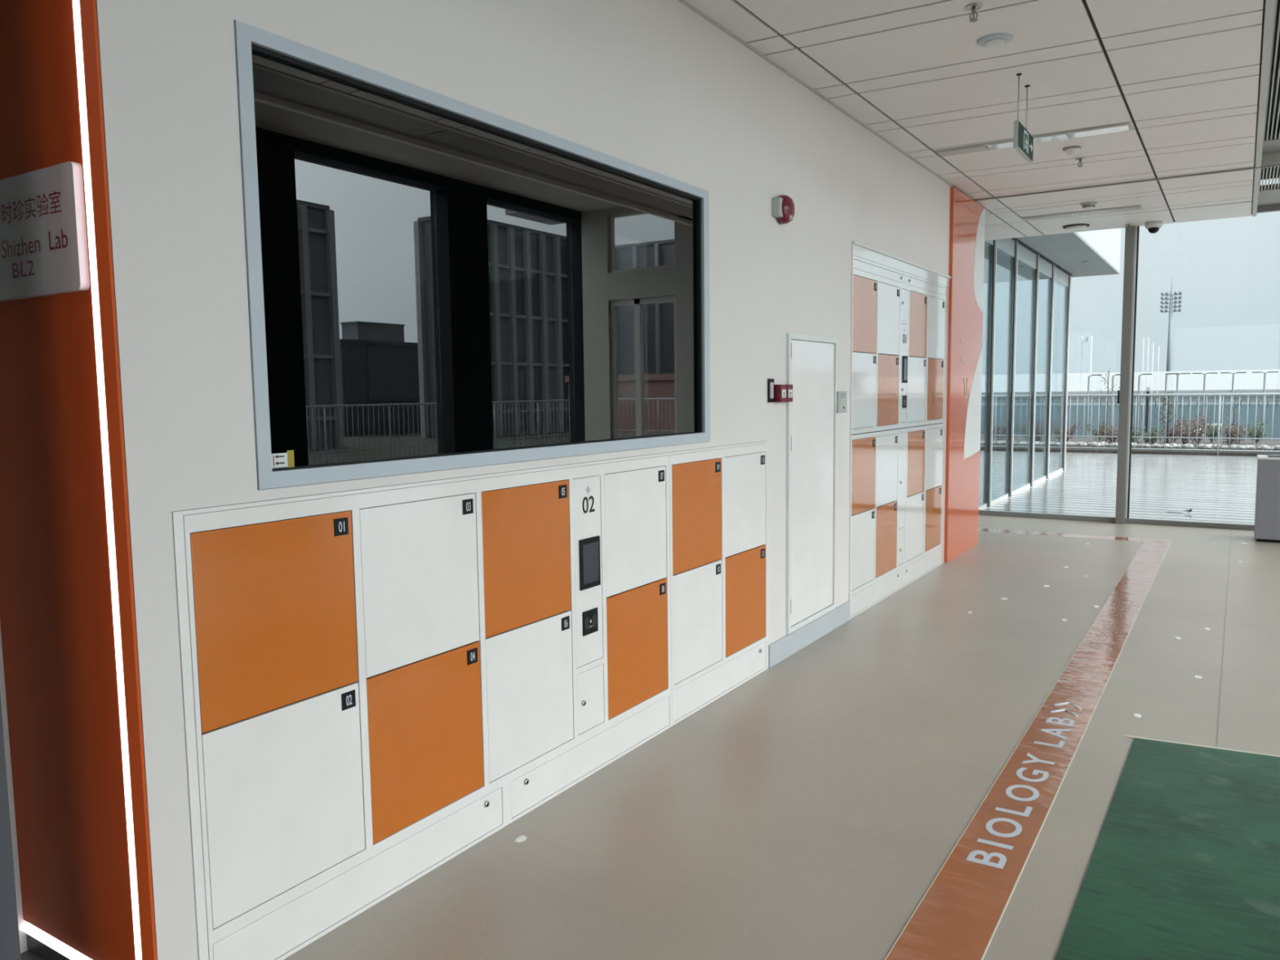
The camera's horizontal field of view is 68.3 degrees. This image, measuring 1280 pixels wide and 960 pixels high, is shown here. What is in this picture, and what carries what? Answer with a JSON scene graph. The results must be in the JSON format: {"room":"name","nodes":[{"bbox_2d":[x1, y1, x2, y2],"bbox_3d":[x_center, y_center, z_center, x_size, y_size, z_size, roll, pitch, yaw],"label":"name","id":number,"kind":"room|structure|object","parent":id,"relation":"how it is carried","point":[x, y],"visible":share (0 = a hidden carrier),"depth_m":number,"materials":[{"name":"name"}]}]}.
{"room":"school corridor","nodes":[
{"label":"school corridor","id":0,"kind":"room"},
{"bbox_2d":[0,694,21,959],"bbox_3d":[-2.166,-0.459,4.667,3.880,3.200,3.800,3,6,32],"label":"wall","id":1,"kind":"structure","parent":0,"point":[10,948],"depth_m":2.21,"materials":[{"name":"grey paint"}]},
{"bbox_2d":[0,623,27,953],"bbox_3d":[-2.310,-0.041,1.826,0.205,2.900,2.100,3,6,32],"label":"trim","id":2,"kind":"structure","parent":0,"point":[23,938],"depth_m":2.61,"materials":[{"name":"white plastic"}]},
{"bbox_2d":[95,0,982,959],"bbox_3d":[0.975,-1.245,5.718,0.200,4.490,8.455,3,6,32],"label":"wall","id":3,"kind":"structure","parent":0,"point":[655,86],"depth_m":3.01,"materials":[{"name":"paint"}]},
{"bbox_2d":[171,440,768,959],"bbox_3d":[-0.217,0.565,3.795,0.024,1.274,3.429,3,6,32],"label":"trim","id":4,"kind":"structure","parent":3,"relation":"attached to","point":[177,516],"depth_m":2.37,"materials":[{"name":"white paint"}]},
{"bbox_2d":[234,20,710,489],"bbox_3d":[-0.390,-0.676,3.521,0.126,1.189,2.513,3,6,32],"label":"window","id":5,"kind":"structure","parent":3,"relation":"in","point":[436,282],"depth_m":3.07,"materials":[{"name":"metal"}]},
{"bbox_2d":[271,453,288,468],"bbox_3d":[-0.983,-0.053,2.567,0.002,0.039,0.055,3,6,32],"label":"label","id":6,"kind":"object","parent":5,"relation":"attached to","point":[278,460],"visible":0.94,"depth_m":2.57,"materials":[{"name":"white paper"}]},
{"bbox_2d":[286,449,294,467],"bbox_3d":[-0.963,-0.057,2.600,0.001,0.049,0.022,3,6,32],"label":"tape piece","id":7,"kind":"object","parent":5,"relation":"attached to","point":[291,462],"visible":1,"depth_m":2.60,"materials":[{"name":"yellow plastic"}]},
{"bbox_2d":[767,378,773,402],"bbox_3d":[0.717,-0.490,5.168,0.011,0.129,0.070,3,6,32],"label":"reader","id":8,"kind":"object","parent":3,"relation":"attached to","point":[770,381],"visible":1,"depth_m":5.15,"materials":[{"name":"black plastic"}]},
{"bbox_2d":[773,384,786,402],"bbox_3d":[0.777,-0.480,5.229,0.048,0.097,0.076,3,6,32],"label":"button","id":9,"kind":"object","parent":3,"relation":"attached to","point":[780,390],"visible":1,"depth_m":5.20,"materials":[{"name":"red plastic"}]},
{"bbox_2d":[772,195,795,224],"bbox_3d":[0.794,-1.481,5.154,0.077,0.156,0.183,3,6,32],"label":"fire alarm sounder","id":10,"kind":"object","parent":3,"relation":"attached to","point":[783,206],"visible":1,"depth_m":5.11,"materials":[{"name":"red plastic"}]},
{"bbox_2d":[786,384,792,401],"bbox_3d":[0.824,-0.488,5.303,0.048,0.097,0.076,3,6,32],"label":"button","id":11,"kind":"object","parent":3,"relation":"attached to","point":[788,387],"visible":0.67,"depth_m":5.28,"materials":[{"name":"red plastic"}]},
{"bbox_2d":[768,600,850,667],"bbox_3d":[1.068,0.933,5.824,0.013,0.130,1.287,3,6,32],"label":"baseboard","id":12,"kind":"structure","parent":3,"relation":"attached to","point":[788,645],"depth_m":5.73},
{"bbox_2d":[786,333,836,634],"bbox_3d":[1.003,0.000,5.745,0.116,1.733,0.751,3,6,32],"label":"door","id":13,"kind":"structure","parent":3,"relation":"in","point":[811,360],"depth_m":5.69,"materials":[{"name":"white metal"}]},
{"bbox_2d":[677,0,951,186],"bbox_3d":[0.730,-2.224,5.060,0.012,0.012,7.255,3,6,32],"label":"trim","id":14,"kind":"structure","parent":3,"relation":"attached to","point":[683,2],"depth_m":5.26,"materials":[{"name":"grey metal"}]},
{"bbox_2d":[836,391,846,413],"bbox_3d":[1.300,-0.501,6.071,0.029,0.135,0.151,3,6,32],"label":"intercom panel","id":15,"kind":"object","parent":3,"relation":"attached to","point":[841,396],"visible":1,"depth_m":6.04,"materials":[{"name":"silver metal"}]},
{"bbox_2d":[852,255,945,434],"bbox_3d":[1.935,-0.987,7.230,0.204,1.170,2.300,3,6,32],"label":"upper cabinet","id":16,"kind":"object","parent":3,"relation":"attached to","point":[899,317],"visible":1,"depth_m":7.00,"materials":[{"name":"white paint"}]},
{"bbox_2d":[848,240,951,619],"bbox_3d":[2.044,-0.410,7.279,0.042,2.509,2.426,3,6,32],"label":"trim","id":17,"kind":"structure","parent":3,"relation":"attached to","point":[859,250],"depth_m":7.02,"materials":[{"name":"white paint"}]},
{"bbox_2d":[944,186,985,562],"bbox_3d":[3.021,-0.941,8.752,0.036,3.268,1.178,3,6,32],"label":"wall panel","id":18,"kind":"object","parent":3,"relation":"attached to","point":[967,216],"visible":1,"depth_m":8.65,"materials":[{"name":"orange plastic"}]},
{"bbox_2d":[20,450,1279,959],"bbox_3d":[4.725,1.012,6.756,23.200,0.306,32.640,3,6,32],"label":"floor","id":19,"kind":"structure","parent":0,"point":[807,811],"depth_m":3.96,"materials":[{"name":"grey plastic"}]},
{"bbox_2d":[182,455,671,959],"bbox_3d":[-0.564,0.613,3.399,0.204,1.262,2.333,3,6,32],"label":"cabinet","id":20,"kind":"object","parent":19,"relation":"on","point":[385,682],"visible":0.99,"depth_m":2.95,"materials":[{"name":"white metal"}]},
{"bbox_2d":[515,835,526,842],"bbox_3d":[-0.415,1.253,3.291,0.032,0.003,0.050,3,6,32],"label":"paper scrap","id":21,"kind":"object","parent":19,"relation":"on","point":[522,837],"visible":1,"depth_m":3.29,"materials":[{"name":"white paper"}]},
{"bbox_2d":[668,443,767,725],"bbox_3d":[0.342,0.468,4.820,0.204,1.262,1.045,3,6,32],"label":"cabinet","id":22,"kind":"object","parent":19,"relation":"on","point":[718,497],"visible":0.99,"depth_m":4.71,"materials":[{"name":"white metal"}]},
{"bbox_2d":[850,422,943,618],"bbox_3d":[1.950,0.221,7.343,0.204,1.244,2.300,3,6,32],"label":"cabinet","id":23,"kind":"object","parent":19,"relation":"on","point":[896,473],"visible":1,"depth_m":7.11,"materials":[{"name":"white metal"}]},
{"bbox_2d":[978,238,1071,510],"bbox_3d":[5.956,-1.652,14.443,0.135,3.572,6.970,3,6,32],"label":"glass curtain wall","id":24,"kind":"structure","parent":19,"relation":"on","point":[1017,253],"depth_m":13.78,"materials":[{"name":"grey metal"}]},
{"bbox_2d":[884,527,1171,959],"bbox_3d":[0.431,1.022,5.630,4.152,0.013,11.748,3,6,32],"label":"strip","id":25,"kind":"object","parent":19,"relation":"on","point":[958,916],"visible":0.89,"depth_m":3.53,"materials":[{"name":"orange paint"}]},
{"bbox_2d":[980,392,1279,455],"bbox_3d":[13.384,-1.195,20.389,23.120,1.366,0.048,3,6,32],"label":"terrace railing","id":26,"kind":"object","parent":19,"relation":"on","point":[1220,395],"visible":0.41,"depth_m":21.35,"materials":[{"name":"grey metal"}]},
{"bbox_2d":[1133,713,1141,717],"bbox_3d":[2.345,1.109,4.446,0.031,0.003,0.053,3,6,32],"label":"paper scrap","id":27,"kind":"object","parent":19,"relation":"on","point":[1137,715],"visible":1,"depth_m":4.44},
{"bbox_2d":[1054,734,1279,959],"bbox_3d":[1.191,1.445,1.015,1.800,0.004,6.735,3,6,32],"label":"floor mat","id":28,"kind":"object","parent":19,"relation":"on","point":[1184,863],"visible":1,"depth_m":3.06,"materials":[{"name":"green plastic"}]},
{"bbox_2d":[1173,508,1191,512],"bbox_3d":[6.613,0.372,11.559,0.270,0.061,0.063,3,6,32],"label":"dry leaf","id":29,"kind":"object","parent":19,"relation":"on","point":[1190,509],"visible":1,"depth_m":11.52,"materials":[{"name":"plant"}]},
{"bbox_2d":[1216,528,1231,744],"bbox_3d":[4.417,0.837,7.095,0.003,0.001,7.190,3,6,32],"label":"trim","id":30,"kind":"structure","parent":19,"relation":"on","point":[1231,529],"depth_m":5.34,"materials":[{"name":"grey metal"}]},
{"bbox_2d":[1253,454,1279,542],"bbox_3d":[6.682,0.193,9.133,1.210,0.845,0.440,3,6,32],"label":"recycling bin","id":31,"kind":"object","parent":19,"relation":"on","point":[1267,512],"visible":1,"depth_m":9.22,"materials":[{"name":"grey metal"}]},
{"bbox_2d":[684,0,1275,240],"bbox_3d":[-2.413,-2.103,3.627,8.245,0.106,19.932,3,6,32],"label":"ceiling","id":32,"kind":"structure","parent":0,"point":[1189,78],"depth_m":5.49,"materials":[{"name":"grey metal"}]},
{"bbox_2d":[965,3,982,22],"bbox_3d":[1.532,-2.140,4.329,0.074,0.064,0.074,3,6,32],"label":"sprinkler","id":33,"kind":"object","parent":32,"relation":"attached to","point":[973,7],"visible":1,"depth_m":4.32,"materials":[{"name":"silver metal"}]},
{"bbox_2d":[935,138,1013,156],"bbox_3d":[2.440,-2.411,6.836,0.548,0.014,0.224,3,6,32],"label":"recessed light","id":34,"kind":"object","parent":32,"relation":"in","point":[1009,143],"depth_m":6.85,"materials":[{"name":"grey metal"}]},
{"bbox_2d":[986,141,1013,150],"bbox_3d":[2.635,-2.402,6.759,0.250,0.006,0.150,3,6,32],"label":"diffuser","id":35,"kind":"object","parent":34,"relation":"attached to","point":[998,144],"depth_m":6.75,"materials":[{"name":"white plastic"}]},
{"bbox_2d":[977,33,1013,48],"bbox_3d":[1.785,-2.199,4.745,0.170,0.030,0.170,3,6,32],"label":"smoke detector","id":36,"kind":"object","parent":32,"relation":"attached to","point":[997,40],"visible":1,"depth_m":4.71,"materials":[{"name":"white plastic"}]},
{"bbox_2d":[1013,73,1033,162],"bbox_3d":[2.204,-2.075,5.410,0.037,0.412,0.435,3,6,32],"label":"exit sign","id":37,"kind":"object","parent":32,"relation":"hanging from","point":[1023,142],"visible":1,"depth_m":5.35,"materials":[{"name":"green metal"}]},
{"bbox_2d":[1062,146,1080,155],"bbox_3d":[3.169,-2.409,6.924,0.124,0.052,0.124,3,6,32],"label":"smoke detector","id":38,"kind":"object","parent":32,"relation":"attached to","point":[1071,150],"visible":1,"depth_m":6.89,"materials":[{"name":"white plastic"}]},
{"bbox_2d":[1062,223,1089,230],"bbox_3d":[4.755,-2.753,10.282,0.270,0.034,0.270,3,6,32],"label":"ceiling speaker","id":39,"kind":"object","parent":32,"relation":"attached to","point":[1077,226],"visible":1,"depth_m":10.21},
{"bbox_2d":[1065,225,1087,230],"bbox_3d":[4.755,-2.746,10.283,0.224,0.020,0.224,3,6,32],"label":"grille","id":40,"kind":"object","parent":39,"relation":"attached to","point":[1067,227],"depth_m":10.23,"materials":[{"name":"white metal"}]},
{"bbox_2d":[1075,157,1085,167],"bbox_3d":[3.379,-2.436,7.239,0.074,0.064,0.074,3,6,32],"label":"sprinkler","id":41,"kind":"object","parent":32,"relation":"attached to","point":[1080,159],"visible":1,"depth_m":7.23,"materials":[{"name":"silver metal"}]},
{"bbox_2d":[1020,204,1142,221],"bbox_3d":[4.434,-2.686,9.505,1.096,0.014,0.180,3,6,32],"label":"recessed light","id":42,"kind":"object","parent":32,"relation":"in","point":[1139,206],"visible":1,"depth_m":9.47,"materials":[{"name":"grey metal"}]},
{"bbox_2d":[1046,213,1075,218],"bbox_3d":[4.286,-2.689,9.599,0.260,0.006,0.140,3,6,32],"label":"diffuser","id":43,"kind":"object","parent":42,"relation":"attached to","point":[1060,215],"depth_m":9.57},
{"bbox_2d":[1076,208,1114,215],"bbox_3d":[4.552,-2.677,9.431,0.330,0.006,0.140,3,6,32],"label":"diffuser","id":44,"kind":"object","parent":42,"relation":"attached to","point":[1100,211],"depth_m":9.40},
{"bbox_2d":[1032,122,1132,143],"bbox_3d":[3.020,-2.384,6.469,0.627,0.014,0.224,3,6,32],"label":"recessed light","id":45,"kind":"object","parent":32,"relation":"in","point":[1047,138],"depth_m":6.47,"materials":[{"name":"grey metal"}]},
{"bbox_2d":[1033,133,1069,143],"bbox_3d":[2.863,-2.392,6.615,0.250,0.006,0.150,3,6,32],"label":"diffuser","id":46,"kind":"object","parent":45,"relation":"attached to","point":[1054,136],"depth_m":6.57,"materials":[{"name":"white plastic"}]},
{"bbox_2d":[1069,124,1129,138],"bbox_3d":[3.138,-2.379,6.441,0.360,0.006,0.150,3,6,32],"label":"diffuser","id":47,"kind":"object","parent":45,"relation":"attached to","point":[1116,127],"depth_m":6.41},
{"bbox_2d":[1080,201,1097,209],"bbox_3d":[4.292,-2.618,9.020,0.150,0.055,0.150,3,6,32],"label":"smoke detector","id":48,"kind":"object","parent":32,"relation":"attached to","point":[1089,205],"visible":1,"depth_m":8.98,"materials":[{"name":"white plastic"}]},
{"bbox_2d":[973,152,1279,201],"bbox_3d":[4.322,-2.599,8.038,2.835,0.112,0.100,3,6,32],"label":"trim","id":49,"kind":"structure","parent":32,"relation":"attached to","point":[1268,160],"depth_m":7.86,"materials":[{"name":"grey metal"}]},
{"bbox_2d":[1125,223,1133,230],"bbox_3d":[5.300,-2.739,10.221,0.074,0.064,0.074,3,6,32],"label":"sprinkler","id":50,"kind":"object","parent":32,"relation":"attached to","point":[1128,224],"visible":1,"depth_m":10.21,"materials":[{"name":"silver metal"}]},
{"bbox_2d":[1144,221,1163,233],"bbox_3d":[5.519,-2.708,10.133,0.170,0.116,0.170,3,6,32],"label":"dome camera","id":51,"kind":"object","parent":32,"relation":"attached to","point":[1153,227],"visible":1,"depth_m":10.08,"materials":[{"name":"white plastic"}]},
{"bbox_2d":[983,228,1120,283],"bbox_3d":[2.843,-4.316,16.472,9.220,1.445,7.540,3,6,32],"label":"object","id":52,"kind":"structure","parent":0,"point":[1096,252],"depth_m":15.20,"materials":[{"name":"white paint"}]},
{"bbox_2d":[1257,0,1279,206],"bbox_3d":[1.347,-2.396,1.219,0.655,0.930,19.900,3,6,32],"label":"ceiling","id":53,"kind":"structure","parent":0,"point":[1270,197],"depth_m":7.19,"materials":[{"name":"grey metal"}]},
{"bbox_2d":[1258,166,1279,191],"bbox_3d":[5.691,-2.693,8.173,0.534,0.045,1.610,3,6,32],"label":"ceiling vent","id":54,"kind":"object","parent":53,"relation":"in","point":[1275,187],"visible":0.64,"depth_m":8.59,"materials":[{"name":"grey metal"}]},
{"bbox_2d":[1262,0,1279,142],"bbox_3d":[3.940,-2.413,5.426,0.534,0.045,3.750,3,6,32],"label":"ceiling vent","id":55,"kind":"object","parent":53,"relation":"in","point":[1275,136],"visible":0.92,"depth_m":5.95,"materials":[{"name":"grey metal"}]},
{"bbox_3d":[9.023,-1.481,8.321,2.010,4.270,0.200,3,6,32],"label":"wall","id":56,"kind":"structure","parent":0,"visible":0},
{"bbox_2d":[978,204,1279,530],"bbox_3d":[6.053,-1.609,10.094,4.910,4.270,0.180,3,6,32],"label":"window","id":57,"kind":"structure","parent":56,"relation":"in","point":[1125,400],"depth_m":10.50,"materials":[{"name":"grey metal"}]},
{"label":"outside","id":58,"kind":"structure","parent":0,"visible":0},
{"bbox_3d":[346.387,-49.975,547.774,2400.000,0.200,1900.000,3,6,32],"label":"ground","id":59,"kind":"structure","parent":58,"visible":0},
{"bbox_2d":[1077,336,1092,373],"bbox_3d":[256.398,-65.649,544.038,6.800,34.000,4.000,3,6,32],"label":"tower","id":60,"kind":"structure","parent":59,"relation":"on","point":[1081,339],"depth_m":542.06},
{"bbox_2d":[1085,374,1102,437],"bbox_3d":[21.798,-2.013,45.413,0.600,6.098,0.240,3,6,32],"label":"street lamp","id":61,"kind":"object","parent":59,"relation":"on","point":[1088,384],"visible":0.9,"depth_m":45.36,"materials":[{"name":"grey metal"}]},
{"bbox_2d":[1110,373,1119,426],"bbox_3d":[23.168,-2.076,45.842,0.600,6.108,0.240,3,6,32],"label":"street lamp","id":62,"kind":"object","parent":59,"relation":"on","point":[1113,376],"visible":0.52,"depth_m":45.80,"materials":[{"name":"grey metal"}]},
{"bbox_2d":[980,395,1279,440],"bbox_3d":[22.750,-2.518,56.688,62.000,4.980,0.150,3,6,32],"label":"fence","id":63,"kind":"object","parent":59,"relation":"on","point":[1186,408],"visible":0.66,"depth_m":52.95,"materials":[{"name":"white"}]},
{"bbox_2d":[981,368,1279,405],"bbox_3d":[94.592,-13.816,152.542,120.000,7.800,60.000,3,6,32],"label":"building","id":64,"kind":"structure","parent":59,"relation":"on","point":[1077,383],"depth_m":137.99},
{"bbox_2d":[1141,337,1144,404],"bbox_3d":[46.958,-8.300,88.248,0.080,10.000,0.080,3,6,32],"label":"flagpole","id":65,"kind":"object","parent":59,"relation":"on","point":[1144,337],"visible":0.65,"depth_m":88.06,"materials":[{"name":"white metal"}]},
{"bbox_2d":[1136,373,1152,435],"bbox_3d":[24.638,-2.134,46.209,0.600,6.118,0.240,3,6,32],"label":"street lamp","id":66,"kind":"object","parent":59,"relation":"on","point":[1139,377],"visible":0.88,"depth_m":46.15,"materials":[{"name":"grey metal"}]},
{"bbox_2d":[1146,337,1149,386],"bbox_3d":[47.295,-8.284,88.034,0.080,10.000,0.080,3,6,32],"label":"flagpole","id":67,"kind":"object","parent":59,"relation":"on","point":[1148,337],"visible":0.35,"depth_m":87.80,"materials":[{"name":"white metal"}]},
{"bbox_2d":[1151,342,1153,394],"bbox_3d":[47.636,-8.019,87.844,0.080,9.500,0.080,3,6,32],"label":"flagpole","id":68,"kind":"object","parent":59,"relation":"on","point":[1153,342],"visible":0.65,"depth_m":87.61,"materials":[{"name":"white metal"}]},
{"bbox_2d":[1156,346,1159,404],"bbox_3d":[48.035,-7.827,87.609,0.080,9.150,0.080,3,6,32],"label":"flagpole","id":69,"kind":"object","parent":59,"relation":"on","point":[1158,346],"visible":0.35,"depth_m":87.39,"materials":[{"name":"white metal"}]},
{"bbox_2d":[1160,279,1182,371],"bbox_3d":[121.728,-31.319,216.783,4.285,30.000,1.086,3,6,32],"label":"floodlight mast","id":70,"kind":"object","parent":59,"relation":"on","point":[1170,324],"visible":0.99,"depth_m":216.09,"materials":[{"name":"grey metal"}]},
{"bbox_2d":[1163,373,1179,439],"bbox_3d":[26.150,-2.190,46.548,0.600,6.129,0.240,3,6,32],"label":"street lamp","id":71,"kind":"object","parent":59,"relation":"on","point":[1166,380],"visible":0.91,"depth_m":46.46,"materials":[{"name":"grey metal"}]},
{"bbox_2d":[1164,373,1191,425],"bbox_3d":[26.891,-2.282,47.376,1.100,6.139,0.240,3,6,32],"label":"street lamp","id":72,"kind":"object","parent":59,"relation":"on","point":[1177,377],"visible":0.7,"depth_m":47.18,"materials":[{"name":"grey metal"}]},
{"bbox_2d":[1191,372,1217,439],"bbox_3d":[28.434,-2.337,47.696,1.100,6.149,0.240,3,6,32],"label":"street lamp","id":73,"kind":"object","parent":59,"relation":"on","point":[1204,380],"visible":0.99,"depth_m":47.48,"materials":[{"name":"grey metal"}]},
{"bbox_2d":[1191,423,1222,439],"bbox_3d":[17.145,0.161,29.556,1.700,3.840,0.600,3,6,32],"label":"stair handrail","id":74,"kind":"object","parent":59,"relation":"on","point":[1207,424],"visible":0.1,"depth_m":29.08,"materials":[{"name":"grey metal"}]},
{"bbox_2d":[1220,372,1246,431],"bbox_3d":[30.045,-2.388,47.973,1.100,6.159,0.240,3,6,32],"label":"street lamp","id":75,"kind":"object","parent":59,"relation":"on","point":[1233,378],"visible":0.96,"depth_m":47.75,"materials":[{"name":"grey metal"}]},
{"bbox_2d":[1252,371,1278,439],"bbox_3d":[31.775,-2.434,48.175,1.100,6.169,0.240,3,6,32],"label":"street lamp","id":76,"kind":"object","parent":59,"relation":"on","point":[1264,374],"visible":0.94,"depth_m":47.98,"materials":[{"name":"grey metal"}]},
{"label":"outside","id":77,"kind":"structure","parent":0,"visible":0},
{"bbox_2d":[980,436,1279,456],"bbox_3d":[14.186,-0.650,22.706,28.000,0.406,4.540,3,6,32],"label":"planting bed","id":78,"kind":"object","parent":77,"point":[1020,439],"visible":0.06,"depth_m":22.53,"materials":[{"name":"soil"}]},
{"bbox_2d":[980,418,1003,439],"bbox_3d":[9.190,-1.316,24.907,0.766,0.638,0.490,-2,5,-9],"label":"shrub","id":79,"kind":"object","parent":78,"relation":"on","point":[994,426],"visible":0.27,"depth_m":24.86,"materials":[{"name":"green plant"}]},
{"bbox_2d":[998,419,1023,439],"bbox_3d":[9.620,-1.279,24.453,0.671,0.638,0.582,3,6,32],"label":"shrub","id":80,"kind":"object","parent":78,"relation":"on","point":[1015,432],"visible":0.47,"depth_m":24.43,"materials":[{"name":"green plant"}]},
{"bbox_2d":[1025,418,1057,441],"bbox_3d":[10.216,-1.250,24.074,0.744,0.636,0.606,-3,6,-19],"label":"shrub","id":81,"kind":"object","parent":78,"relation":"on","point":[1037,433],"visible":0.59,"depth_m":24.02,"materials":[{"name":"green plant"}]},
{"bbox_2d":[1052,420,1082,441],"bbox_3d":[10.684,-1.200,23.727,0.776,0.586,0.525,3,6,32],"label":"shrub","id":82,"kind":"object","parent":78,"relation":"on","point":[1072,433],"visible":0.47,"depth_m":23.68,"materials":[{"name":"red plant"}]},
{"bbox_2d":[1082,418,1115,440],"bbox_3d":[12.207,-1.345,25.140,0.786,0.577,0.574,3,6,32],"label":"shrub","id":83,"kind":"object","parent":78,"relation":"on","point":[1102,428],"visible":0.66,"depth_m":25.07,"materials":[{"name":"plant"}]},
{"bbox_2d":[1098,425,1118,443],"bbox_3d":[11.633,-1.115,23.178,0.653,0.496,0.559,0,5,10],"label":"shrub","id":84,"kind":"object","parent":78,"relation":"on","point":[1110,432],"visible":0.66,"depth_m":23.11,"materials":[{"name":"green plant"}]},
{"bbox_2d":[1097,368,1119,442],"bbox_3d":[12.021,-1.926,24.230,0.539,1.896,0.663,3,6,32],"label":"sapling","id":85,"kind":"object","parent":78,"relation":"on","point":[1106,411],"visible":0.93,"depth_m":24.10,"materials":[{"name":"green plant"}]},
{"bbox_2d":[980,440,1279,449],"bbox_3d":[12.383,-0.796,21.703,9.170,0.108,0.416,3,6,32],"label":"gravel","id":86,"kind":"object","parent":78,"relation":"on","point":[997,442],"visible":0.62,"depth_m":21.88,"materials":[{"name":"white gravel"}]},
{"bbox_2d":[1132,426,1146,443],"bbox_3d":[12.089,-1.129,23.040,0.543,0.540,0.519,-4,6,-29],"label":"shrub","id":87,"kind":"object","parent":78,"relation":"on","point":[1133,428],"visible":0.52,"depth_m":22.96,"materials":[{"name":"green plant"}]},
{"bbox_2d":[1144,386,1149,442],"bbox_3d":[12.799,-1.642,23.811,0.070,1.389,0.070,3,6,32],"label":"path light","id":88,"kind":"object","parent":78,"relation":"on","point":[1147,388],"visible":0.96,"depth_m":23.78,"materials":[{"name":"black plastic"}]},
{"bbox_2d":[1135,423,1168,444],"bbox_3d":[12.299,-1.087,22.582,0.585,0.535,0.645,-4,6,-29],"label":"shrub","id":89,"kind":"object","parent":78,"relation":"on","point":[1153,440],"visible":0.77,"depth_m":22.53,"materials":[{"name":"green plant"}]},
{"bbox_2d":[1154,391,1182,443],"bbox_3d":[13.046,-1.576,23.301,0.600,1.347,0.643,3,6,32],"label":"sapling","id":90,"kind":"object","parent":78,"relation":"on","point":[1169,405],"visible":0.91,"depth_m":23.37,"materials":[{"name":"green plant"}]},
{"bbox_2d":[1162,420,1187,441],"bbox_3d":[13.613,-1.243,23.931,0.633,0.560,0.510,-3,6,-19],"label":"shrub","id":91,"kind":"object","parent":78,"relation":"on","point":[1171,434],"visible":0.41,"depth_m":23.93,"materials":[{"name":"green plant"}]},
{"bbox_2d":[1167,416,1208,444],"bbox_3d":[12.924,-1.163,22.462,0.775,0.693,0.800,-5,7,-36],"label":"shrub","id":92,"kind":"object","parent":78,"relation":"on","point":[1186,430],"visible":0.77,"depth_m":22.44,"materials":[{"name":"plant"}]},
{"bbox_2d":[1176,410,1216,444],"bbox_3d":[13.545,-1.279,22.976,0.854,0.812,0.745,-1,5,-1],"label":"shrub","id":93,"kind":"object","parent":78,"relation":"on","point":[1199,433],"visible":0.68,"depth_m":22.89,"materials":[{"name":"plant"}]},
{"bbox_2d":[1202,419,1226,442],"bbox_3d":[14.248,-1.219,23.472,0.615,0.581,0.661,3,6,32],"label":"shrub","id":94,"kind":"object","parent":78,"relation":"on","point":[1211,435],"visible":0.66,"depth_m":23.37,"materials":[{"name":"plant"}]},
{"bbox_2d":[1217,388,1246,443],"bbox_3d":[14.423,-1.556,22.981,0.624,1.330,0.603,3,6,32],"label":"sapling","id":95,"kind":"object","parent":78,"relation":"on","point":[1237,388],"visible":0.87,"depth_m":22.95,"materials":[{"name":"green plant"}]},
{"bbox_2d":[1220,421,1245,444],"bbox_3d":[13.770,-1.066,21.889,0.514,0.583,0.656,3,6,32],"label":"shrub","id":96,"kind":"object","parent":78,"relation":"on","point":[1233,432],"visible":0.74,"depth_m":21.82,"materials":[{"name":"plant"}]},
{"bbox_2d":[1226,421,1251,444],"bbox_3d":[14.243,-1.124,22.544,0.537,0.566,0.546,-2,6,-17],"label":"shrub","id":97,"kind":"object","parent":78,"relation":"on","point":[1243,431],"visible":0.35,"depth_m":22.48,"materials":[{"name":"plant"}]},
{"bbox_2d":[1244,420,1269,443],"bbox_3d":[15.052,-1.170,23.032,0.542,0.547,0.646,3,6,32],"label":"shrub","id":98,"kind":"object","parent":78,"relation":"on","point":[1258,433],"visible":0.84,"depth_m":22.99,"materials":[{"name":"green plant"}]},
{"bbox_3d":[-3.754,-0.491,-1.701,0.200,4.490,9.205,3,6,32],"label":"wall","id":99,"kind":"structure","parent":0,"visible":0},
{"bbox_2d":[0,0,156,959],"bbox_3d":[-1.472,-0.026,2.356,0.644,2.750,0.020,3,6,32],"label":"panel","id":100,"kind":"object","parent":99,"relation":"attached to","point":[68,620],"visible":1,"depth_m":2.33,"materials":[{"name":"orange metal"}]},
{"bbox_2d":[0,161,89,302],"bbox_3d":[-1.481,-0.591,2.287,0.479,0.288,0.022,3,6,32],"label":"room sign","id":101,"kind":"object","parent":100,"relation":"attached to","point":[43,242],"visible":1,"depth_m":2.23,"materials":[{"name":"white plastic"}]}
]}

